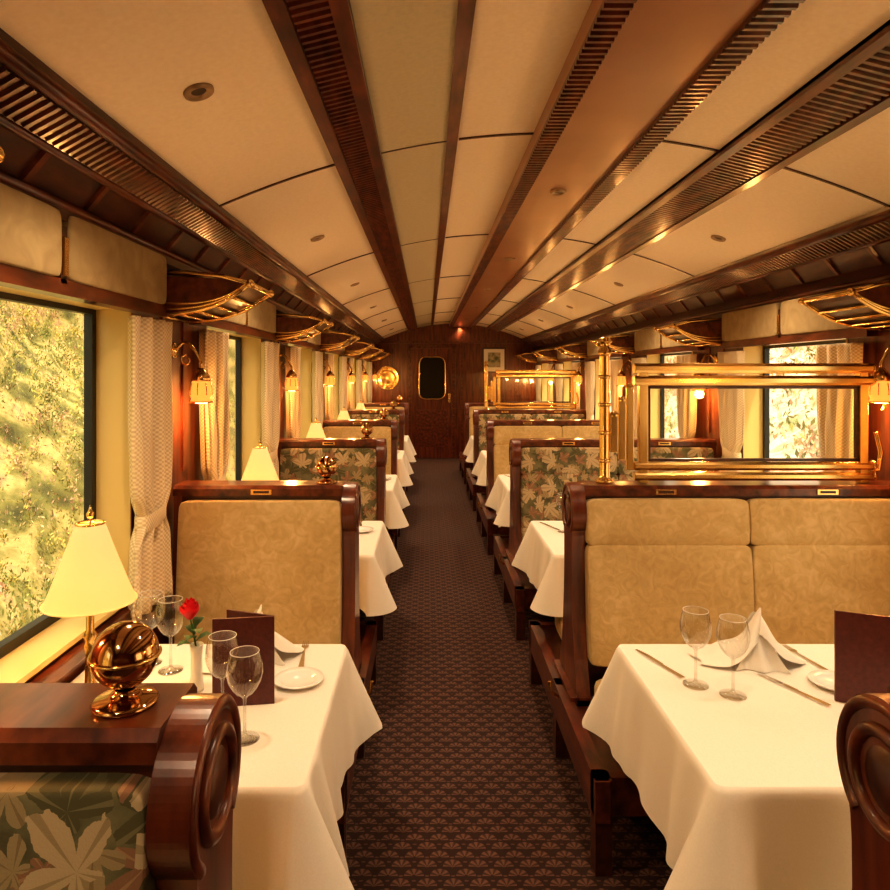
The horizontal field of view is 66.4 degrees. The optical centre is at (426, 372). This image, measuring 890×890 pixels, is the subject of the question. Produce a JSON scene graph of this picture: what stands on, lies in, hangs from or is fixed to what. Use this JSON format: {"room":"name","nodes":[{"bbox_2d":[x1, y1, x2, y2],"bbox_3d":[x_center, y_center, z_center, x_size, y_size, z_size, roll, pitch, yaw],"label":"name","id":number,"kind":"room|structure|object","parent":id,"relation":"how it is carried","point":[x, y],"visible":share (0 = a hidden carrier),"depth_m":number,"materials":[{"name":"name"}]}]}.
{"room":"train carriage","nodes":[
{"label":"train carriage","id":0,"kind":"room"},
{"bbox_2d":[25,269,369,682],"bbox_3d":[-1.071,0.190,5.300,0.158,2.620,13.400,0,0,0],"label":"wall","id":1,"kind":"structure","parent":0,"point":[186,430],"depth_m":2.77,"materials":[{"name":"brown wood"}]},
{"bbox_2d":[0,286,130,682],"bbox_3d":[-1.069,0.270,1.785,0.162,0.980,1.010,0,0,0],"label":"window","id":2,"kind":"structure","parent":1,"relation":"in","point":[25,652],"depth_m":2.28,"materials":[{"name":"brown"}]},
{"bbox_2d":[0,183,166,316],"bbox_3d":[-0.969,-0.313,1.780,0.062,0.218,1.420,0,0,0],"label":"window valance","id":3,"kind":"object","parent":1,"relation":"attached to","point":[77,259],"visible":0.98,"depth_m":1.82,"materials":[{"name":"brown wood"}]},
{"bbox_2d":[128,315,172,620],"bbox_3d":[-0.950,0.307,2.340,0.074,0.985,0.310,0,0,2],"label":"curtain","id":4,"kind":"object","parent":3,"relation":"hanging from","point":[150,403],"visible":0.99,"depth_m":2.27,"materials":[{"name":"fabric"}]},
{"bbox_2d":[29,571,173,682],"bbox_3d":[-0.985,0.792,5.300,0.030,0.035,13.400,0,0,0],"label":"trim","id":5,"kind":"structure","parent":1,"relation":"attached to","point":[58,669],"depth_m":1.86,"materials":[{"name":"brown wood"}]},
{"bbox_2d":[0,28,384,344],"bbox_3d":[-0.882,-0.600,5.300,0.275,0.400,13.400,0,0,0],"label":"trim","id":6,"kind":"structure","parent":1,"relation":"attached to","point":[62,151],"depth_m":1.90,"materials":[{"name":"brown wood"}]},
{"bbox_2d":[172,340,213,402],"bbox_3d":[-0.921,-0.005,2.680,0.157,0.246,0.094,0,0,0],"label":"wall sconce","id":7,"kind":"object","parent":1,"relation":"attached to","point":[201,389],"visible":0.99,"depth_m":2.66,"materials":[{"name":"gold metal"}]},
{"bbox_2d":[159,270,273,323],"bbox_3d":[-0.812,-0.288,2.640,0.366,0.173,0.352,0,0,0],"label":"luggage rack","id":8,"kind":"object","parent":1,"relation":"attached to","point":[194,300],"visible":0.95,"depth_m":2.48,"materials":[{"name":"wood"}]},
{"bbox_2d":[189,276,275,340],"bbox_3d":[-0.969,-0.313,3.570,0.062,0.218,1.420,0,0,0],"label":"window valance","id":9,"kind":"object","parent":1,"relation":"attached to","point":[259,322],"visible":0.5,"depth_m":3.70,"materials":[{"name":"fabric"}]},
{"bbox_2d":[199,330,229,479],"bbox_3d":[-0.949,0.307,3.050,0.075,0.985,0.310,0,0,3],"label":"curtain","id":10,"kind":"object","parent":9,"relation":"hanging from","point":[214,420],"visible":0.6,"depth_m":2.98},
{"bbox_2d":[261,341,279,477],"bbox_3d":[-0.950,0.307,4.130,0.074,0.985,0.310,0,0,2],"label":"curtain","id":11,"kind":"object","parent":9,"relation":"hanging from","point":[270,389],"visible":0.73,"depth_m":4.05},
{"bbox_2d":[206,328,260,479],"bbox_3d":[-1.069,0.270,3.575,0.162,0.980,1.010,0,0,0],"label":"window","id":12,"kind":"structure","parent":1,"relation":"in","point":[247,349],"depth_m":4.07,"materials":[{"name":"brown"}]},
{"bbox_2d":[279,354,298,390],"bbox_3d":[-0.921,-0.005,4.470,0.157,0.246,0.094,0,0,0],"label":"wall sconce","id":13,"kind":"object","parent":1,"relation":"attached to","point":[291,381],"visible":0.91,"depth_m":4.44,"materials":[{"name":"gold metal"}]},
{"bbox_2d":[287,344,311,437],"bbox_3d":[-1.069,0.270,5.365,0.162,0.980,1.010,0,0,0],"label":"window","id":14,"kind":"structure","parent":1,"relation":"in","point":[306,354],"depth_m":5.86,"materials":[{"name":"brown"}]},
{"bbox_2d":[282,312,320,349],"bbox_3d":[-0.969,-0.313,5.360,0.062,0.218,1.420,0,0,0],"label":"window valance","id":15,"kind":"object","parent":1,"relation":"attached to","point":[314,343],"visible":0.3,"depth_m":5.49,"materials":[{"name":"brown wood"}]},
{"bbox_2d":[285,346,300,437],"bbox_3d":[-0.949,0.307,4.840,0.075,0.985,0.310,0,0,3],"label":"curtain","id":16,"kind":"object","parent":15,"relation":"hanging from","point":[293,398],"visible":0.49,"depth_m":4.75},
{"bbox_2d":[312,351,323,424],"bbox_3d":[-0.950,0.307,5.920,0.074,0.985,0.310,0,0,2],"label":"curtain","id":17,"kind":"object","parent":15,"relation":"hanging from","point":[317,356],"visible":0.58,"depth_m":5.82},
{"bbox_2d":[271,313,333,342],"bbox_3d":[-0.812,-0.288,4.430,0.366,0.173,0.352,0,0,0],"label":"luggage rack","id":18,"kind":"object","parent":1,"relation":"attached to","point":[288,329],"visible":0.95,"depth_m":4.27,"materials":[{"name":"gold metal"}]},
{"bbox_2d":[325,352,338,419],"bbox_3d":[-1.069,0.270,7.155,0.162,0.980,1.010,0,0,0],"label":"window","id":19,"kind":"structure","parent":1,"relation":"in","point":[336,357],"depth_m":7.65,"materials":[{"name":"brown"}]},
{"bbox_2d":[322,329,344,354],"bbox_3d":[-0.969,-0.313,7.150,0.062,0.218,1.420,0,0,0],"label":"window valance","id":20,"kind":"object","parent":1,"relation":"attached to","point":[339,351],"visible":0.16,"depth_m":7.22,"materials":[{"name":"brown wood"}]},
{"bbox_2d":[324,354,334,419],"bbox_3d":[-0.949,0.307,6.630,0.075,0.985,0.310,0,0,3],"label":"curtain","id":21,"kind":"object","parent":20,"relation":"hanging from","point":[329,394],"visible":0.48,"depth_m":6.52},
{"bbox_2d":[339,356,346,411],"bbox_3d":[-0.950,0.307,7.710,0.074,0.985,0.310,0,0,2],"label":"curtain","id":22,"kind":"object","parent":20,"relation":"hanging from","point":[342,360],"visible":0.62,"depth_m":7.61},
{"bbox_2d":[319,331,359,350],"bbox_3d":[-0.812,-0.288,6.220,0.366,0.173,0.352,0,0,0],"label":"luggage rack","id":23,"kind":"object","parent":1,"relation":"attached to","point":[330,340],"visible":0.94,"depth_m":6.06,"materials":[{"name":"gold metal"}]},
{"bbox_2d":[346,354,359,358],"bbox_3d":[-0.969,-0.313,8.940,0.062,0.218,1.420,0,0,0],"label":"window valance","id":24,"kind":"object","parent":1,"relation":"attached to","point":[352,356],"visible":0.07,"depth_m":9.04,"materials":[{"name":"brown wood"}]},
{"bbox_2d":[347,358,353,408],"bbox_3d":[-0.949,0.307,8.420,0.075,0.985,0.310,0,0,3],"label":"curtain","id":25,"kind":"object","parent":24,"relation":"hanging from","point":[350,386],"visible":0.48,"depth_m":8.30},
{"bbox_2d":[356,360,361,406],"bbox_3d":[-0.950,0.307,9.500,0.074,0.985,0.310,0,0,2],"label":"curtain","id":26,"kind":"object","parent":24,"relation":"hanging from","point":[358,362],"visible":0.61,"depth_m":9.39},
{"bbox_2d":[343,341,374,355],"bbox_3d":[-0.812,-0.288,8.010,0.366,0.173,0.352,0,0,0],"label":"luggage rack","id":27,"kind":"object","parent":1,"relation":"attached to","point":[358,347],"visible":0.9,"depth_m":7.85,"materials":[{"name":"wood"}]},
{"bbox_2d":[0,0,889,338],"bbox_3d":[0.450,-0.803,5.300,3.200,0.634,13.600,0,0,0],"label":"ceiling","id":28,"kind":"structure","parent":0,"point":[135,60],"depth_m":2.13,"materials":[{"name":"beige paint"}]},
{"bbox_2d":[183,82,213,101],"bbox_3d":[-0.553,-0.681,1.650,0.076,0.012,0.076,-20,0,0],"label":"recessed light","id":29,"kind":"object","parent":28,"relation":"in","point":[196,92],"depth_m":1.65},
{"bbox_2d":[262,0,417,330],"bbox_3d":[-0.245,-0.781,5.300,0.160,0.097,13.400,0,0,0],"label":"trim","id":30,"kind":"structure","parent":28,"relation":"attached to","point":[318,39],"depth_m":1.93,"materials":[{"name":"brown wood"}]},
{"bbox_2d":[431,0,475,325],"bbox_3d":[0.090,-0.853,5.300,0.040,0.050,13.400,0,0,0],"label":"trim","id":31,"kind":"structure","parent":28,"relation":"attached to","point":[466,8],"depth_m":2.12,"materials":[{"name":"brown wood"}]},
{"bbox_2d":[219,132,889,336],"bbox_3d":[0.460,-0.735,5.145,2.460,0.287,12.540,0,0,0],"label":"trim","id":32,"kind":"structure","parent":28,"relation":"attached to","point":[528,133],"depth_m":2.46,"materials":[{"name":"brown wood"}]},
{"bbox_2d":[449,0,805,327],"bbox_3d":[0.598,-0.844,5.300,0.425,0.093,13.400,0,0,0],"label":"ceiling panel","id":33,"kind":"object","parent":28,"relation":"attached to","point":[632,71],"depth_m":2.07,"materials":[{"name":"paint"}]},
{"bbox_2d":[487,20,889,331],"bbox_3d":[1.160,-0.782,5.300,0.210,0.109,13.400,0,0,0],"label":"ceiling vent","id":34,"kind":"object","parent":28,"relation":"attached to","point":[855,87],"depth_m":2.35,"materials":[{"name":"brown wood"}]},
{"bbox_2d":[370,324,534,457],"bbox_3d":[0.450,0.190,12.040,3.200,2.620,0.120,0,0,0],"label":"wall","id":35,"kind":"structure","parent":0,"point":[468,342],"depth_m":12.00,"materials":[{"name":"brown wood"}]},
{"bbox_2d":[376,366,398,389],"bbox_3d":[-0.700,0.090,11.974,0.420,0.420,0.026,0,0,0],"label":"brass plaque","id":36,"kind":"object","parent":35,"relation":"attached to","point":[388,377],"visible":0.97,"depth_m":11.97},
{"bbox_2d":[408,345,454,457],"bbox_3d":[0.085,0.504,11.933,0.830,1.988,0.090,0,0,0],"label":"door","id":37,"kind":"structure","parent":35,"relation":"in","point":[431,368],"depth_m":11.95,"materials":[{"name":"brown wood"}]},
{"bbox_2d":[482,347,505,372],"bbox_3d":[1.180,-0.225,11.963,0.420,0.450,0.031,0,0,0],"label":"framed picture","id":38,"kind":"object","parent":35,"relation":"attached to","point":[496,356],"visible":0.9,"depth_m":11.95,"materials":[{"name":"brown wood"}]},
{"bbox_2d":[346,458,672,889],"bbox_3d":[0.450,1.550,5.300,3.200,0.100,13.600,0,0,0],"label":"floor","id":39,"kind":"structure","parent":0,"point":[462,784],"depth_m":2.68,"materials":[{"name":"carpet"}]},
{"bbox_2d":[0,683,241,889],"bbox_3d":[-0.590,0.965,0.890,0.774,1.070,1.320,0,0,0],"label":"bench","id":40,"kind":"object","parent":39,"relation":"on","point":[146,800],"visible":0.99,"depth_m":0.82,"materials":[{"name":"brown wood"}]},
{"bbox_2d":[87,620,161,718],"bbox_3d":[-0.395,0.380,0.890,0.090,0.106,0.090,0,0,0],"label":"ball finial","id":41,"kind":"object","parent":40,"relation":"on","point":[125,654],"visible":1,"depth_m":0.86,"materials":[{"name":"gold metal"}]},
{"bbox_2d":[169,480,376,856],"bbox_3d":[-0.590,0.965,2.680,0.774,1.070,1.320,0,0,0],"label":"bench","id":42,"kind":"object","parent":39,"relation":"on","point":[290,548],"visible":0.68,"depth_m":2.56,"materials":[{"name":"brown wood"}]},
{"bbox_2d":[315,456,337,483],"bbox_3d":[-0.395,0.380,2.680,0.090,0.106,0.090,0,0,0],"label":"ball finial","id":43,"kind":"object","parent":42,"relation":"on","point":[326,466],"visible":1,"depth_m":2.65,"materials":[{"name":"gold metal"}]},
{"bbox_2d":[277,438,394,639],"bbox_3d":[-0.590,0.965,4.470,0.774,1.070,1.320,0,0,0],"label":"bench","id":44,"kind":"object","parent":39,"relation":"on","point":[362,461],"visible":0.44,"depth_m":4.36,"materials":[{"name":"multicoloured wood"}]},
{"bbox_2d":[322,420,402,550],"bbox_3d":[-0.590,0.965,6.260,0.774,1.070,1.320,0,0,0],"label":"bench","id":45,"kind":"object","parent":39,"relation":"on","point":[387,429],"visible":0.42,"depth_m":6.16,"materials":[{"name":"brown wood"}]},
{"bbox_2d":[347,409,407,510],"bbox_3d":[-0.590,0.965,8.050,0.774,1.070,1.320,0,0,0],"label":"bench","id":46,"kind":"object","parent":39,"relation":"on","point":[354,414],"visible":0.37,"depth_m":7.97,"materials":[{"name":"brown wood"}]},
{"bbox_2d":[363,403,410,475],"bbox_3d":[-0.590,0.965,9.840,0.774,1.070,1.320,0,0,0],"label":"bench","id":47,"kind":"object","parent":39,"relation":"on","point":[405,406],"visible":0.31,"depth_m":9.77,"materials":[{"name":"brown wood"}]},
{"bbox_2d":[459,403,556,483],"bbox_3d":[1.168,0.965,9.840,1.419,1.070,1.320,0,0,0],"label":"bench","id":48,"kind":"object","parent":39,"relation":"on","point":[469,407],"visible":0.21,"depth_m":9.75,"materials":[{"name":"brown wood"}]},
{"bbox_2d":[466,409,585,510],"bbox_3d":[1.168,0.965,8.050,1.419,1.070,1.320,0,0,0],"label":"bench","id":49,"kind":"object","parent":39,"relation":"on","point":[480,416],"visible":0.35,"depth_m":7.95,"materials":[{"name":"brown wood"}]},
{"bbox_2d":[483,361,579,409],"bbox_3d":[1.239,0.144,8.050,1.147,0.575,0.070,0,0,0],"label":"partition","id":50,"kind":"object","parent":49,"relation":"on","point":[489,391],"visible":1,"depth_m":8.03,"materials":[{"name":"gold metal"}]},
{"bbox_2d":[476,420,598,554],"bbox_3d":[1.168,0.965,6.260,1.419,1.070,1.320,0,0,0],"label":"bench","id":51,"kind":"object","parent":39,"relation":"on","point":[499,433],"visible":0.37,"depth_m":6.15,"materials":[{"name":"brown wood"}]},
{"bbox_2d":[493,438,716,639],"bbox_3d":[1.168,0.965,4.470,1.419,1.070,1.320,0,0,0],"label":"bench","id":52,"kind":"object","parent":39,"relation":"on","point":[540,468],"visible":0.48,"depth_m":4.36,"materials":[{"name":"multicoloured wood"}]},
{"bbox_2d":[529,480,889,876],"bbox_3d":[1.168,0.965,2.680,1.419,1.070,1.320,0,0,0],"label":"bench","id":53,"kind":"object","parent":39,"relation":"on","point":[636,554],"visible":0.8,"depth_m":2.55,"materials":[{"name":"brown wood"}]},
{"bbox_2d":[595,337,886,483],"bbox_3d":[1.239,0.144,2.680,1.147,0.575,0.070,0,0,0],"label":"railing","id":54,"kind":"object","parent":53,"relation":"on","point":[616,430],"visible":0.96,"depth_m":2.66,"materials":[{"name":"gold metal"}]},
{"bbox_2d":[836,685,889,889],"bbox_3d":[1.190,0.965,0.890,1.374,1.070,1.320,0,0,0],"label":"bench","id":55,"kind":"object","parent":39,"relation":"on","point":[863,727],"visible":0.98,"depth_m":0.92,"materials":[{"name":"brown wood"}]},
{"bbox_3d":[-0.627,1.180,1.775,0.715,0.640,0.720,0,0,0],"label":"dining table","id":56,"kind":"object","parent":39,"relation":"on","visible":0},
{"bbox_2d":[70,644,381,889],"bbox_3d":[-0.562,1.006,1.773,0.847,0.301,0.971,0,0,0],"label":"tablecloth","id":57,"kind":"object","parent":56,"relation":"on","point":[288,808],"visible":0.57,"depth_m":1.53,"materials":[{"name":"fabric"}]},
{"bbox_2d":[39,505,137,682],"bbox_3d":[-0.872,0.597,1.760,0.228,0.515,0.228,0,0,0],"label":"table lamp","id":58,"kind":"object","parent":57,"relation":"on","point":[91,579],"visible":0.84,"depth_m":1.71,"materials":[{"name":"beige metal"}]},
{"bbox_2d":[177,597,211,692],"bbox_3d":[-0.622,0.730,1.825,0.087,0.248,0.089,0,0,0],"label":"rose","id":59,"kind":"object","parent":57,"relation":"on","point":[189,608],"visible":0.96,"depth_m":1.82,"materials":[{"name":"red plant"}]},
{"bbox_2d":[212,609,274,705],"bbox_3d":[-0.476,0.742,1.783,0.155,0.225,0.075,0,0,-8],"label":"menu card","id":60,"kind":"object","parent":57,"relation":"on","point":[252,629],"visible":0.83,"depth_m":1.75,"materials":[{"name":"red leather"}]},
{"bbox_2d":[226,645,262,746],"bbox_3d":[-0.425,0.751,1.585,0.084,0.205,0.084,0,0,0],"label":"wine glass","id":61,"kind":"object","parent":57,"relation":"on","point":[249,742],"visible":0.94,"depth_m":1.58,"materials":[{"name":"clear glass"}]},
{"bbox_2d":[202,604,303,672],"bbox_3d":[-0.530,0.771,2.030,0.328,0.162,0.170,0,0,-20],"label":"folded napkin","id":62,"kind":"object","parent":57,"relation":"on","point":[282,644],"visible":0.32,"depth_m":2.02,"materials":[{"name":"fabric"}]},
{"bbox_2d":[275,667,323,689],"bbox_3d":[-0.355,0.847,1.880,0.138,0.012,0.138,0,0,0],"label":"bread plate","id":63,"kind":"object","parent":57,"relation":"on","point":[293,678],"visible":0.96,"depth_m":1.89,"materials":[{"name":"white ceramic"}]},
{"bbox_3d":[1.262,1.180,1.775,1.245,0.640,0.720,0,0,0],"label":"dining table","id":64,"kind":"object","parent":39,"relation":"on","visible":0},
{"bbox_2d":[582,644,851,889],"bbox_3d":[1.183,1.002,1.771,1.404,0.293,0.973,0,0,0],"label":"tablecloth","id":65,"kind":"object","parent":64,"relation":"on","point":[749,794],"visible":0.88,"depth_m":1.56,"materials":[{"name":"fabric"}]},
{"bbox_2d":[679,606,711,689],"bbox_3d":[0.735,0.751,1.860,0.084,0.205,0.084,0,0,0],"label":"wine glass","id":66,"kind":"object","parent":65,"relation":"on","point":[685,680],"visible":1,"depth_m":1.85,"materials":[{"name":"clear glass"}]},
{"bbox_2d":[716,613,750,700],"bbox_3d":[0.810,0.751,1.800,0.084,0.205,0.084,0,0,0],"label":"wine glass","id":67,"kind":"object","parent":65,"relation":"on","point":[721,690],"visible":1,"depth_m":1.80,"materials":[{"name":"clear glass"}]},
{"bbox_2d":[688,608,804,674],"bbox_3d":[0.950,0.771,2.020,0.328,0.162,0.170,0,0,9],"label":"folded napkin","id":68,"kind":"object","parent":65,"relation":"on","point":[761,656],"visible":1,"depth_m":1.97,"materials":[{"name":"fabric"}]},
{"bbox_2d":[758,673,831,706],"bbox_3d":[0.987,0.852,1.834,0.016,0.002,0.208,0,0,-25],"label":"table knife","id":69,"kind":"object","parent":65,"relation":"on","point":[826,704],"visible":1,"depth_m":1.82,"materials":[{"name":"silver metal"}]},
{"bbox_2d":[808,670,833,690],"bbox_3d":[1.120,0.847,1.860,0.138,0.012,0.138,0,0,0],"label":"bread plate","id":70,"kind":"object","parent":65,"relation":"on","point":[823,678],"visible":0.51,"depth_m":1.89,"materials":[{"name":"white ceramic"}]},
{"bbox_2d":[834,610,889,702],"bbox_3d":[1.235,0.737,1.738,0.343,0.235,0.075,0,0,0],"label":"menu card","id":71,"kind":"object","parent":65,"relation":"on","point":[861,640],"visible":0.89,"depth_m":1.75,"materials":[{"name":"red leather"}]},
{"bbox_3d":[-0.627,1.180,3.565,0.715,0.640,0.720,0,0,0],"label":"dining table","id":72,"kind":"object","parent":39,"relation":"on","visible":0},
{"bbox_2d":[359,521,402,615],"bbox_3d":[-0.561,1.005,3.568,0.847,0.299,0.967,0,0,0],"label":"tablecloth","id":73,"kind":"object","parent":72,"relation":"on","point":[378,556],"visible":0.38,"depth_m":3.19,"materials":[{"name":"fabric"}]},
{"bbox_2d":[241,440,278,479],"bbox_3d":[-0.872,0.597,3.550,0.228,0.515,0.228,0,0,0],"label":"table lamp","id":74,"kind":"object","parent":73,"relation":"on","point":[259,466],"visible":0.45,"depth_m":3.50,"materials":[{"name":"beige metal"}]},
{"bbox_3d":[1.262,1.180,3.565,1.245,0.640,0.720,0,0,0],"label":"dining table","id":75,"kind":"object","parent":39,"relation":"on","visible":0},
{"bbox_2d":[511,521,563,616],"bbox_3d":[1.186,1.002,3.566,1.399,0.294,0.966,0,0,0],"label":"tablecloth","id":76,"kind":"object","parent":75,"relation":"on","point":[540,554],"visible":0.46,"depth_m":3.41,"materials":[{"name":"fabric"}]},
{"bbox_3d":[-0.627,1.180,5.355,0.715,0.640,0.720,0,0,0],"label":"dining table","id":77,"kind":"object","parent":39,"relation":"on","visible":0},
{"bbox_2d":[386,475,409,528],"bbox_3d":[-0.559,1.001,5.351,0.853,0.292,0.972,0,0,0],"label":"tablecloth","id":78,"kind":"object","parent":77,"relation":"on","point":[396,499],"visible":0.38,"depth_m":4.97,"materials":[{"name":"fabric"}]},
{"bbox_2d":[306,418,325,437],"bbox_3d":[-0.872,0.597,5.340,0.228,0.515,0.228,0,0,0],"label":"table lamp","id":79,"kind":"object","parent":78,"relation":"on","point":[315,430],"visible":0.43,"depth_m":5.30,"materials":[{"name":"beige fabric"}]},
{"bbox_3d":[1.262,1.180,5.355,1.245,0.640,0.720,0,0,0],"label":"dining table","id":80,"kind":"object","parent":39,"relation":"on","visible":0},
{"bbox_2d":[485,475,509,526],"bbox_3d":[1.186,1.004,5.357,1.398,0.298,0.964,0,0,0],"label":"tablecloth","id":81,"kind":"object","parent":80,"relation":"on","point":[498,499],"visible":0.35,"depth_m":5.26,"materials":[{"name":"fabric"}]},
{"bbox_3d":[-0.627,1.180,7.145,0.715,0.640,0.720,0,0,0],"label":"dining table","id":82,"kind":"object","parent":39,"relation":"on","visible":0},
{"bbox_2d":[397,450,413,486],"bbox_3d":[-0.562,1.006,7.143,0.847,0.301,0.970,0,0,0],"label":"tablecloth","id":83,"kind":"object","parent":82,"relation":"on","point":[403,465],"visible":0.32,"depth_m":6.76,"materials":[{"name":"fabric"}]},
{"bbox_3d":[1.262,1.180,7.145,1.245,0.640,0.720,0,0,0],"label":"dining table","id":84,"kind":"object","parent":39,"relation":"on","visible":0},
{"bbox_2d":[472,450,486,485],"bbox_3d":[1.186,1.004,7.144,1.399,0.299,0.966,0,0,0],"label":"tablecloth","id":85,"kind":"object","parent":84,"relation":"on","point":[480,468],"visible":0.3,"depth_m":7.15,"materials":[{"name":"fabric"}]},
{"bbox_3d":[-0.627,1.180,8.935,0.715,0.640,0.720,0,0,0],"label":"dining table","id":86,"kind":"object","parent":39,"relation":"on","visible":0},
{"bbox_2d":[404,435,415,462],"bbox_3d":[-0.560,1.003,8.935,0.850,0.296,0.968,0,0,0],"label":"tablecloth","id":87,"kind":"object","parent":86,"relation":"on","point":[409,450],"visible":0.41,"depth_m":8.55,"materials":[{"name":"fabric"}]},
{"bbox_2d":[535,321,889,479],"bbox_3d":[1.971,0.190,5.300,0.158,2.620,13.400,0,0,0],"label":"wall","id":88,"kind":"structure","parent":0,"point":[874,348],"depth_m":4.39,"materials":[{"name":"brown wood"}]},
{"bbox_2d":[531,349,557,360],"bbox_3d":[1.712,-0.259,9.800,0.366,0.173,0.352,0,0,0],"label":"luggage rack","id":89,"kind":"object","parent":88,"relation":"attached to","point":[547,354],"visible":0.94,"depth_m":9.64,"materials":[{"name":"wood"}]},
{"bbox_2d":[554,343,586,358],"bbox_3d":[1.712,-0.259,8.010,0.366,0.173,0.352,0,0,0],"label":"luggage rack","id":90,"kind":"object","parent":88,"relation":"attached to","point":[579,350],"visible":0.91,"depth_m":7.85,"materials":[{"name":"gold metal"}]},
{"bbox_2d":[563,361,579,405],"bbox_3d":[1.969,0.295,8.945,0.162,0.930,1.010,0,0,0],"label":"window","id":91,"kind":"structure","parent":88,"relation":"in","point":[566,365],"depth_m":9.44,"materials":[{"name":"brown"}]},
{"bbox_2d":[587,334,627,359],"bbox_3d":[1.869,-0.263,7.150,0.062,0.218,1.420,0,0,0],"label":"window valance","id":92,"kind":"object","parent":88,"relation":"attached to","point":[592,350],"visible":0.35,"depth_m":7.48,"materials":[{"name":"brown wood"}]},
{"bbox_2d":[585,361,594,419],"bbox_3d":[1.851,0.335,7.710,0.076,0.930,0.310,0,0,2],"label":"curtain","id":93,"kind":"object","parent":92,"relation":"hanging from","point":[590,365],"visible":0.7,"depth_m":7.64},
{"bbox_2d":[610,359,622,412],"bbox_3d":[1.851,0.335,6.630,0.076,0.930,0.310,0,0,2],"label":"curtain","id":94,"kind":"object","parent":92,"relation":"hanging from","point":[615,365],"visible":0.39,"depth_m":6.59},
{"bbox_2d":[595,357,620,419],"bbox_3d":[1.969,0.295,7.155,0.162,0.930,1.010,0,0,0],"label":"window","id":95,"kind":"structure","parent":88,"relation":"in","point":[596,360],"depth_m":7.65,"materials":[{"name":"brown"}]},
{"bbox_2d":[590,334,634,354],"bbox_3d":[1.712,-0.259,6.220,0.366,0.173,0.352,0,0,0],"label":"luggage rack","id":96,"kind":"object","parent":88,"relation":"attached to","point":[620,344],"visible":0.71,"depth_m":6.06,"materials":[{"name":"wood"}]},
{"bbox_2d":[634,319,704,355],"bbox_3d":[1.869,-0.263,5.360,0.062,0.218,1.420,0,0,0],"label":"window valance","id":97,"kind":"object","parent":88,"relation":"attached to","point":[648,341],"visible":0.65,"depth_m":5.50,"materials":[{"name":"beige fabric"}]},
{"bbox_2d":[632,358,646,437],"bbox_3d":[1.851,0.335,5.920,0.076,0.930,0.310,0,0,2],"label":"curtain","id":98,"kind":"object","parent":97,"relation":"hanging from","point":[634,360],"visible":0.16,"depth_m":5.95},
{"bbox_2d":[676,354,696,437],"bbox_3d":[1.851,0.335,4.840,0.076,0.930,0.310,0,0,2],"label":"curtain","id":99,"kind":"object","parent":97,"relation":"hanging from","point":[686,399],"visible":0.46,"depth_m":4.79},
{"bbox_2d":[647,351,692,437],"bbox_3d":[1.969,0.295,5.365,0.162,0.930,1.010,0,0,0],"label":"window","id":100,"kind":"structure","parent":88,"relation":"in","point":[657,395],"depth_m":5.86,"materials":[{"name":"brown"}]},
{"bbox_2d":[654,318,723,346],"bbox_3d":[1.712,-0.259,4.430,0.366,0.173,0.352,0,0,0],"label":"luggage rack","id":101,"kind":"object","parent":88,"relation":"attached to","point":[697,333],"visible":0.94,"depth_m":4.27,"materials":[{"name":"wood"}]},
{"bbox_2d":[522,206,889,351],"bbox_3d":[1.792,-0.575,5.300,0.255,0.450,13.400,0,0,0],"label":"trim","id":102,"kind":"structure","parent":88,"relation":"attached to","point":[854,252],"depth_m":3.66,"materials":[{"name":"brown wood"}]},
{"bbox_2d":[743,339,847,470],"bbox_3d":[1.969,0.295,3.575,0.162,0.930,1.010,0,0,0],"label":"window","id":103,"kind":"structure","parent":88,"relation":"in","point":[756,444],"depth_m":4.07,"materials":[{"name":"brown"}]},
{"bbox_2d":[721,286,878,348],"bbox_3d":[1.869,-0.263,3.570,0.062,0.218,1.420,0,0,0],"label":"window valance","id":104,"kind":"object","parent":88,"relation":"attached to","point":[787,322],"visible":0.8,"depth_m":3.55,"materials":[{"name":"brown wood"}]},
{"bbox_2d":[717,351,744,470],"bbox_3d":[1.851,0.335,4.130,0.076,0.930,0.310,0,0,2],"label":"curtain","id":105,"kind":"object","parent":104,"relation":"hanging from","point":[731,402],"visible":0.48,"depth_m":4.08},
{"bbox_2d":[816,342,863,470],"bbox_3d":[1.851,0.335,3.050,0.076,0.930,0.310,0,0,2],"label":"curtain","id":106,"kind":"object","parent":104,"relation":"hanging from","point":[835,407],"visible":0.31,"depth_m":3.01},
{"bbox_2d":[798,281,889,330],"bbox_3d":[1.712,-0.259,2.640,0.366,0.173,0.352,0,0,0],"label":"luggage rack","id":107,"kind":"object","parent":88,"relation":"attached to","point":[867,307],"visible":1,"depth_m":2.60,"materials":[{"name":"gold metal"}]},
{"bbox_2d":[869,345,889,402],"bbox_3d":[1.821,-0.005,2.680,0.157,0.246,0.094,0,0,0],"label":"wall sconce","id":108,"kind":"object","parent":88,"relation":"attached to","point":[879,392],"visible":0.85,"depth_m":2.65,"materials":[{"name":"gold metal"}]},
{"label":"outside","id":109,"kind":"structure","parent":0,"visible":0},
{"bbox_2d":[0,301,234,640],"bbox_3d":[-5.669,-1.800,17.000,6.572,9.098,46.020,0,0,0],"label":"terrain","id":110,"kind":"structure","parent":109,"point":[11,548],"depth_m":7.04,"materials":[{"name":"plant"}]},
{"bbox_2d":[0,300,234,637],"bbox_3d":[-4.433,-0.048,8.250,4.742,5.604,13.871,0,0,0],"label":"trees","id":111,"kind":"object","parent":110,"relation":"on","point":[46,395],"visible":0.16,"depth_m":7.26,"materials":[{"name":"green plant"}]},
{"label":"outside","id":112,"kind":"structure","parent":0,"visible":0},
{"bbox_2d":[610,346,821,470],"bbox_3d":[12.229,-1.800,17.000,14.492,9.098,46.046,0,0,0],"label":"terrain","id":113,"kind":"structure","parent":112,"point":[774,453],"depth_m":16.00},
{"bbox_2d":[665,345,818,470],"bbox_3d":[8.164,0.823,19.019,6.858,4.489,22.834,0,0,0],"label":"shrubs","id":114,"kind":"object","parent":113,"relation":"on","point":[789,392],"visible":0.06,"depth_m":15.30,"materials":[{"name":"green plant"}]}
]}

